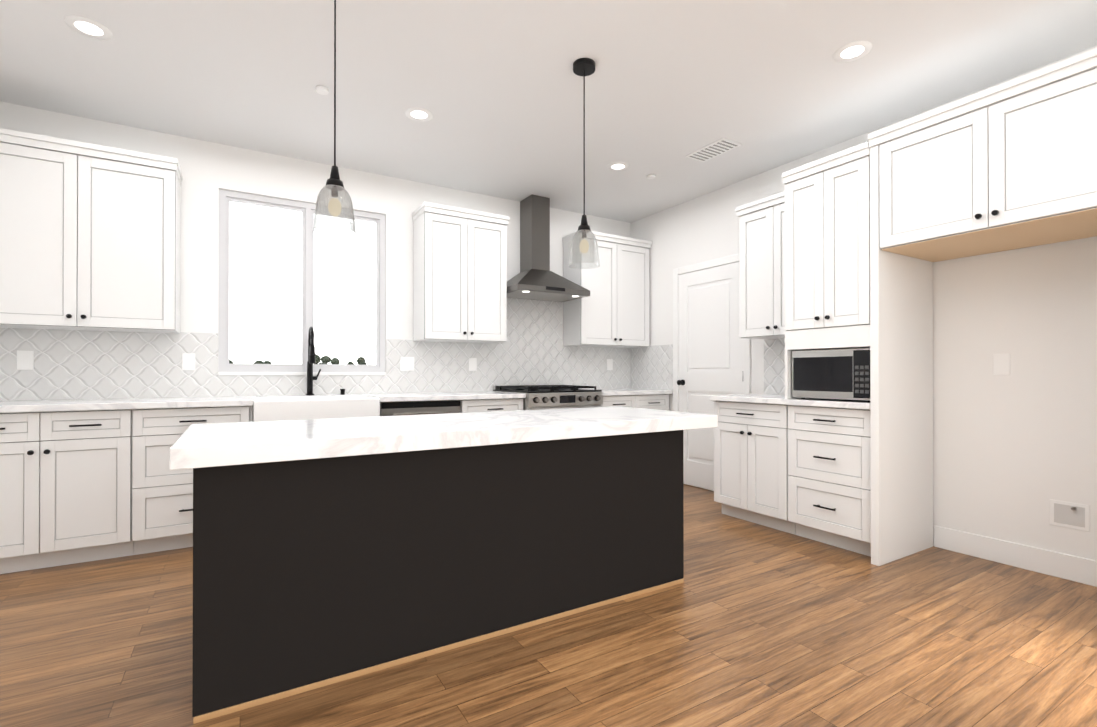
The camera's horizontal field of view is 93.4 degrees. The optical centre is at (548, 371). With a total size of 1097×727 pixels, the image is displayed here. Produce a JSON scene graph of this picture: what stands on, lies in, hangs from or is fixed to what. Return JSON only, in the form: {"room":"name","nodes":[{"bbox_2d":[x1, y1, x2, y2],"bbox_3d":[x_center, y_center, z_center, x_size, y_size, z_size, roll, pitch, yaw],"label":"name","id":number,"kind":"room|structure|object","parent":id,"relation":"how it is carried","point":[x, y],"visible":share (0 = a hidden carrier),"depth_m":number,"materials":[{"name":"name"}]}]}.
{"room":"kitchen","nodes":[
{"label":"kitchen","id":0,"kind":"room"},
{"bbox_2d":[0,101,630,388],"bbox_3d":[-1.288,-0.272,4.447,5.320,2.720,0.150,0,0,-31],"label":"wall","id":1,"kind":"structure","parent":0,"point":[209,170],"depth_m":3.84,"materials":[{"name":"white paint"}]},
{"bbox_2d":[0,128,182,333],"bbox_3d":[-2.878,-0.809,3.189,0.990,1.095,0.346,0,0,-31],"label":"upper cabinet","id":2,"kind":"object","parent":1,"relation":"attached to","point":[89,237],"visible":1,"depth_m":3.09,"materials":[{"name":"white wood"}]},
{"bbox_2d":[218,189,385,374],"bbox_3d":[-1.881,-0.641,4.045,1.179,1.345,0.110,0,0,-31],"label":"sliding window","id":3,"kind":"structure","parent":1,"relation":"in","point":[305,209],"depth_m":4.03,"materials":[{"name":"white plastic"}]},
{"bbox_2d":[0,280,629,400],"bbox_3d":[-1.251,-0.317,4.376,5.007,1.090,0.010,0,0,-31],"label":"tile backsplash","id":4,"kind":"structure","parent":1,"relation":"attached to","point":[85,364],"depth_m":3.86,"materials":[{"name":"white tile"}]},
{"bbox_2d":[17,350,33,369],"bbox_3d":[-3.219,-0.067,3.181,0.075,0.118,0.007,0,0,-31],"label":"electrical outlet plate","id":5,"kind":"object","parent":4,"relation":"attached to","point":[25,360],"visible":1,"depth_m":3.18,"materials":[{"name":"white plastic"}]},
{"bbox_2d":[182,353,194,369],"bbox_3d":[-2.510,-0.065,3.607,0.075,0.118,0.007,0,0,-31],"label":"electrical outlet plate","id":6,"kind":"object","parent":4,"relation":"attached to","point":[188,361],"visible":1,"depth_m":3.60,"materials":[{"name":"white plastic"}]},
{"bbox_2d":[400,357,413,370],"bbox_3d":[-1.200,-0.062,4.396,0.120,0.118,0.007,0,0,-31],"label":"electrical outlet plate","id":7,"kind":"object","parent":4,"relation":"attached to","point":[406,363],"visible":1,"depth_m":4.39,"materials":[{"name":"white plastic"}]},
{"bbox_2d":[469,358,476,370],"bbox_3d":[-0.688,-0.061,4.704,0.075,0.118,0.007,0,0,-31],"label":"electrical outlet plate","id":8,"kind":"object","parent":4,"relation":"attached to","point":[472,364],"visible":1,"depth_m":4.70,"materials":[{"name":"white plastic"}]},
{"bbox_2d":[607,359,612,369],"bbox_3d":[0.654,-0.068,5.512,0.075,0.118,0.007,0,0,-31],"label":"electrical outlet plate","id":9,"kind":"object","parent":4,"relation":"attached to","point":[609,364],"visible":1,"depth_m":5.51,"materials":[{"name":"white plastic"}]},
{"bbox_2d":[412,202,508,343],"bbox_3d":[-0.753,-0.804,4.468,0.760,1.095,0.346,0,0,-31],"label":"upper cabinet","id":10,"kind":"object","parent":1,"relation":"attached to","point":[459,275],"visible":1,"depth_m":4.32,"materials":[{"name":"white wood"}]},
{"bbox_2d":[507,195,589,301],"bbox_3d":[-0.063,-1.159,4.801,0.760,0.939,0.490,0,0,-31],"label":"hood chimney","id":11,"kind":"object","parent":1,"relation":"attached to","point":[535,278],"visible":0.85,"depth_m":4.80,"materials":[{"name":"silver metal"}]},
{"bbox_2d":[562,231,651,347],"bbox_3d":[0.609,-0.801,5.287,0.890,1.095,0.346,0,0,-31],"label":"upper cabinet","id":12,"kind":"object","parent":1,"relation":"attached to","point":[612,310],"visible":0.92,"depth_m":5.14,"materials":[{"name":"white wood"}]},
{"bbox_2d":[0,484,1096,726],"bbox_3d":[0.689,1.126,1.159,5.320,0.100,7.815,0,0,-31],"label":"floor","id":13,"kind":"structure","parent":0,"point":[748,624],"depth_m":1.97,"materials":[{"name":"brown wood"}]},
{"bbox_2d":[0,409,135,573],"bbox_3d":[-2.893,0.651,3.022,0.799,0.864,0.608,0,0,-31],"label":"base cabinet","id":14,"kind":"object","parent":13,"relation":"on","point":[81,486],"depth_m":2.83,"materials":[{"name":"white wood"}]},
{"bbox_2d":[0,389,672,412],"bbox_3d":[-1.081,0.203,4.093,5.006,0.036,0.643,0,0,-31],"label":"countertop","id":15,"kind":"structure","parent":14,"relation":"on","point":[74,405],"depth_m":3.21,"materials":[{"name":"white stone"}]},
{"bbox_2d":[306,327,320,394],"bbox_3d":[-1.759,-0.075,3.892,0.110,0.518,0.204,0,0,-31],"label":"faucet","id":16,"kind":"object","parent":15,"relation":"on","point":[311,360],"visible":1,"depth_m":3.92,"materials":[{"name":"black metal"}]},
{"bbox_2d":[252,395,379,421],"bbox_3d":[-1.648,0.311,3.657,0.774,0.244,0.500,0,0,-31],"label":"farmhouse sink","id":17,"kind":"object","parent":15,"relation":"in","point":[288,408],"visible":0.42,"depth_m":3.45,"materials":[{"name":"white ceramic"}]},
{"bbox_2d":[136,406,249,554],"bbox_3d":[-2.326,0.652,3.363,0.650,0.864,0.608,0,0,-31],"label":"base cabinet","id":18,"kind":"object","parent":13,"relation":"on","point":[164,496],"depth_m":3.06,"materials":[{"name":"white wood"}]},
{"bbox_2d":[250,406,251,421],"bbox_3d":[-1.692,0.653,3.728,0.806,0.864,0.636,0,0,-31],"label":"base cabinet","id":19,"kind":"object","parent":13,"relation":"on","point":[250,413],"depth_m":3.29,"materials":[{"name":"white wood"}]},
{"bbox_2d":[380,400,459,415],"bbox_3d":[-1.083,0.655,4.094,0.606,0.864,0.637,0,0,-31],"label":"dishwasher","id":20,"kind":"object","parent":13,"relation":"on","point":[417,407],"visible":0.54,"depth_m":3.84,"materials":[{"name":"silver metal"}]},
{"bbox_2d":[192,430,683,723],"bbox_3d":[-0.391,0.688,2.440,2.080,0.784,0.759,0,0,-31],"label":"kitchen island","id":21,"kind":"object","parent":13,"relation":"on","point":[310,574],"visible":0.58,"depth_m":1.92,"materials":[{"name":"black wood"}]},
{"bbox_2d":[170,406,717,469],"bbox_3d":[-0.326,0.263,2.483,2.345,0.065,0.835,0,0,-31],"label":"island countertop","id":22,"kind":"structure","parent":21,"relation":"on","point":[213,445],"depth_m":2.06,"materials":[{"name":"white stone"}]},
{"bbox_2d":[460,398,522,412],"bbox_3d":[-0.585,0.656,4.390,0.544,0.864,0.644,0,0,-31],"label":"base cabinet","id":23,"kind":"object","parent":13,"relation":"on","point":[489,405],"visible":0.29,"depth_m":4.13,"materials":[{"name":"white wood"}]},
{"bbox_2d":[493,385,602,409],"bbox_3d":[0.002,0.611,4.687,0.760,0.955,0.729,0,0,-31],"label":"range","id":24,"kind":"object","parent":13,"relation":"on","point":[539,397],"visible":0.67,"depth_m":4.45,"materials":[{"name":"grey metal"}]},
{"bbox_2d":[601,394,668,410],"bbox_3d":[0.685,0.659,5.154,0.884,0.864,0.644,0,0,-31],"label":"base cabinet","id":25,"kind":"object","parent":13,"relation":"on","point":[656,401],"visible":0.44,"depth_m":4.94,"materials":[{"name":"white wood"}]},
{"bbox_2d":[714,401,870,556],"bbox_3d":[1.784,0.653,3.560,0.644,0.864,1.143,0,0,-31],"label":"base cabinet","id":26,"kind":"object","parent":13,"relation":"on","point":[802,471],"visible":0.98,"depth_m":3.33,"materials":[{"name":"white wood"}]},
{"bbox_2d":[709,394,869,408],"bbox_3d":[1.781,0.201,3.567,0.643,0.036,1.155,0,0,-31],"label":"countertop","id":27,"kind":"structure","parent":26,"relation":"on","point":[781,399],"depth_m":3.34,"materials":[{"name":"white stone"}]},
{"bbox_2d":[792,348,869,401],"bbox_3d":[1.899,0.025,3.259,0.464,0.312,0.492,0,0,-31],"label":"microwave","id":28,"kind":"object","parent":27,"relation":"on","point":[843,374],"visible":0.73,"depth_m":3.12,"materials":[{"name":"silver metal"}]},
{"bbox_2d":[870,145,932,565],"bbox_3d":[2.358,-0.089,2.615,0.638,2.340,1.070,0,0,-31],"label":"panel","id":29,"kind":"object","parent":13,"relation":"on","point":[901,358],"visible":0.75,"depth_m":2.98,"materials":[{"name":"white wood"}]},
{"bbox_2d":[0,0,1096,222],"bbox_3d":[0.689,-1.694,1.169,5.320,0.100,7.815,0,0,-31],"label":"ceiling","id":30,"kind":"structure","parent":0,"point":[494,88],"depth_m":2.88,"materials":[{"name":"white paint"}]},
{"bbox_2d":[64,15,112,39],"bbox_3d":[-2.196,-1.637,2.471,0.176,0.004,0.176,0,0,-31],"label":"recessed light","id":31,"kind":"object","parent":30,"relation":"in","point":[85,26],"visible":1,"depth_m":2.46,"materials":[{"name":"white plastic"}]},
{"bbox_2d":[316,86,328,94],"bbox_3d":[-1.313,-1.628,3.002,0.072,0.018,0.072,0,0,-31],"label":"smoke detector","id":32,"kind":"object","parent":30,"relation":"attached to","point":[322,90],"visible":0.98,"depth_m":2.98,"materials":[{"name":"white plastic"}]},
{"bbox_2d":[313,0,355,237],"bbox_3d":[-0.871,-1.102,2.110,0.166,1.078,0.166,0,0,-31],"label":"pendant light","id":33,"kind":"object","parent":30,"relation":"hanging from","point":[334,185],"visible":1,"depth_m":2.09,"materials":[{"name":"clear glass"}]},
{"bbox_2d":[405,107,432,120],"bbox_3d":[-0.825,-1.634,3.296,0.176,0.004,0.176,0,0,-31],"label":"recessed light","id":34,"kind":"object","parent":30,"relation":"in","point":[421,114],"visible":1,"depth_m":3.29,"materials":[{"name":"white plastic"}]},
{"bbox_2d":[569,58,599,268],"bbox_3d":[0.190,-1.099,2.761,0.166,1.078,0.166,0,0,-31],"label":"pendant light","id":35,"kind":"object","parent":30,"relation":"hanging from","point":[583,67],"visible":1,"depth_m":2.74,"materials":[{"name":"clear glass"}]},
{"bbox_2d":[607,162,628,170],"bbox_3d":[0.555,-1.631,4.126,0.176,0.004,0.176,0,0,-31],"label":"recessed light","id":36,"kind":"object","parent":30,"relation":"in","point":[617,166],"visible":1,"depth_m":4.12,"materials":[{"name":"white"}]},
{"bbox_2d":[647,174,655,178],"bbox_3d":[0.858,-1.623,4.320,0.072,0.018,0.072,0,0,-31],"label":"smoke detector","id":37,"kind":"object","parent":30,"relation":"attached to","point":[650,176],"visible":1,"depth_m":4.30,"materials":[{"name":"white plastic"}]},
{"bbox_2d":[685,138,741,161],"bbox_3d":[1.215,-1.629,3.823,0.200,0.009,0.360,0,0,-31],"label":"ceiling vent","id":38,"kind":"object","parent":30,"relation":"in","point":[714,149],"visible":1,"depth_m":3.81,"materials":[{"name":"white metal"}]},
{"bbox_2d":[833,41,871,61],"bbox_3d":[1.558,-1.637,2.652,0.176,0.004,0.176,0,0,-31],"label":"recessed light","id":39,"kind":"object","parent":30,"relation":"in","point":[847,52],"visible":1,"depth_m":2.65,"materials":[{"name":"white"}]},
{"bbox_2d":[631,45,1096,560],"bbox_3d":[2.942,-0.280,2.433,0.150,2.720,7.665,0,0,-31],"label":"wall","id":40,"kind":"structure","parent":0,"point":[1014,451],"depth_m":2.93,"materials":[{"name":"white paint"}]},
{"bbox_2d":[631,344,672,389],"bbox_3d":[1.070,-0.036,5.386,0.010,0.455,0.649,0,0,-31],"label":"backsplash","id":41,"kind":"structure","parent":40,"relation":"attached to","point":[651,367],"depth_m":5.36,"materials":[{"name":"tile"}]},
{"bbox_2d":[673,254,750,490],"bbox_3d":[1.438,0.042,4.704,0.084,2.095,0.890,0,0,-31],"label":"pantry door","id":42,"kind":"structure","parent":40,"relation":"in","point":[711,352],"depth_m":4.75,"materials":[{"name":"white wood"}]},
{"bbox_2d":[736,191,785,338],"bbox_3d":[1.771,-0.772,3.877,0.346,1.025,0.620,0,0,-31],"label":"upper cabinet","id":43,"kind":"object","parent":40,"relation":"attached to","point":[761,268],"visible":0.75,"depth_m":3.88,"materials":[{"name":"white wood"}]},
{"bbox_2d":[764,338,784,393],"bbox_3d":[1.920,-0.043,3.974,0.010,0.452,0.602,0,0,-31],"label":"backsplash","id":44,"kind":"structure","parent":40,"relation":"attached to","point":[774,366],"depth_m":4.14,"materials":[{"name":"tile"}]},
{"bbox_2d":[785,156,869,398],"bbox_3d":[1.932,-0.518,3.296,0.666,1.397,0.531,0,0,-31],"label":"upper cabinet","id":45,"kind":"object","parent":40,"relation":"attached to","point":[827,259],"visible":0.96,"depth_m":3.12,"materials":[{"name":"white wood"}]},
{"bbox_2d":[879,68,1096,261],"bbox_3d":[2.346,-0.967,2.611,0.666,0.584,0.976,0,0,-31],"label":"upper cabinet","id":46,"kind":"object","parent":40,"relation":"attached to","point":[1018,172],"visible":1,"depth_m":2.46,"materials":[{"name":"white wood"}]},
{"bbox_2d":[782,48,1096,184],"bbox_3d":[2.214,-1.274,2.835,0.662,0.110,1.613,0,0,-31],"label":"crown molding","id":47,"kind":"structure","parent":46,"relation":"attached to","point":[1057,72],"depth_m":2.55,"materials":[{"name":"white wood"}]},
{"bbox_2d":[993,354,1009,374],"bbox_3d":[2.557,-0.038,2.918,0.007,0.120,0.074,0,0,-31],"label":"light switch","id":48,"kind":"object","parent":40,"relation":"attached to","point":[1001,364],"visible":1,"depth_m":2.92,"materials":[{"name":"white plastic"}]},
{"bbox_2d":[934,525,1096,586],"bbox_3d":[3.235,1.013,1.782,0.014,0.130,5.954,0,0,-31],"label":"baseboard","id":49,"kind":"structure","parent":40,"relation":"attached to","point":[1061,565],"depth_m":2.84,"materials":[{"name":"white wood"}]},
{"bbox_2d":[1050,499,1089,531],"bbox_3d":[2.689,0.746,2.674,0.030,0.134,0.150,0,0,-31],"label":"outlet box","id":50,"kind":"object","parent":40,"relation":"attached to","point":[1070,515],"visible":1,"depth_m":2.67,"materials":[{"name":"white plastic"}]},
{"label":"outside","id":51,"kind":"structure","parent":0,"visible":0},
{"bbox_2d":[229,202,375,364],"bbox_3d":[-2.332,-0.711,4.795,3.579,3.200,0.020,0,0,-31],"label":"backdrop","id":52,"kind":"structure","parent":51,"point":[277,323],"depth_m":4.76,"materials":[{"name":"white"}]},
{"bbox_3d":[-1.533,1.140,4.849,5.320,0.100,0.800,0,0,-31],"label":"ground","id":53,"kind":"structure","parent":51,"visible":0},
{"bbox_2d":[254,360,271,363],"bbox_3d":[-2.379,0.498,4.398,0.229,1.180,0.132,0,0,-31],"label":"tree","id":54,"kind":"object","parent":53,"relation":"on","point":[259,362],"depth_m":4.37,"materials":[{"name":"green plant"}]},
{"bbox_2d":[313,354,339,363],"bbox_3d":[-1.981,0.468,4.584,0.245,1.241,0.132,0,0,-31],"label":"tree","id":55,"kind":"object","parent":53,"relation":"on","point":[325,359],"depth_m":4.60,"materials":[{"name":"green plant"}]},
{"bbox_2d":[347,357,366,364],"bbox_3d":[-1.767,0.477,4.762,0.185,1.224,0.136,0,0,-31],"label":"tree","id":56,"kind":"object","parent":53,"relation":"on","point":[361,361],"depth_m":4.80,"materials":[{"name":"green plant"}]}
]}

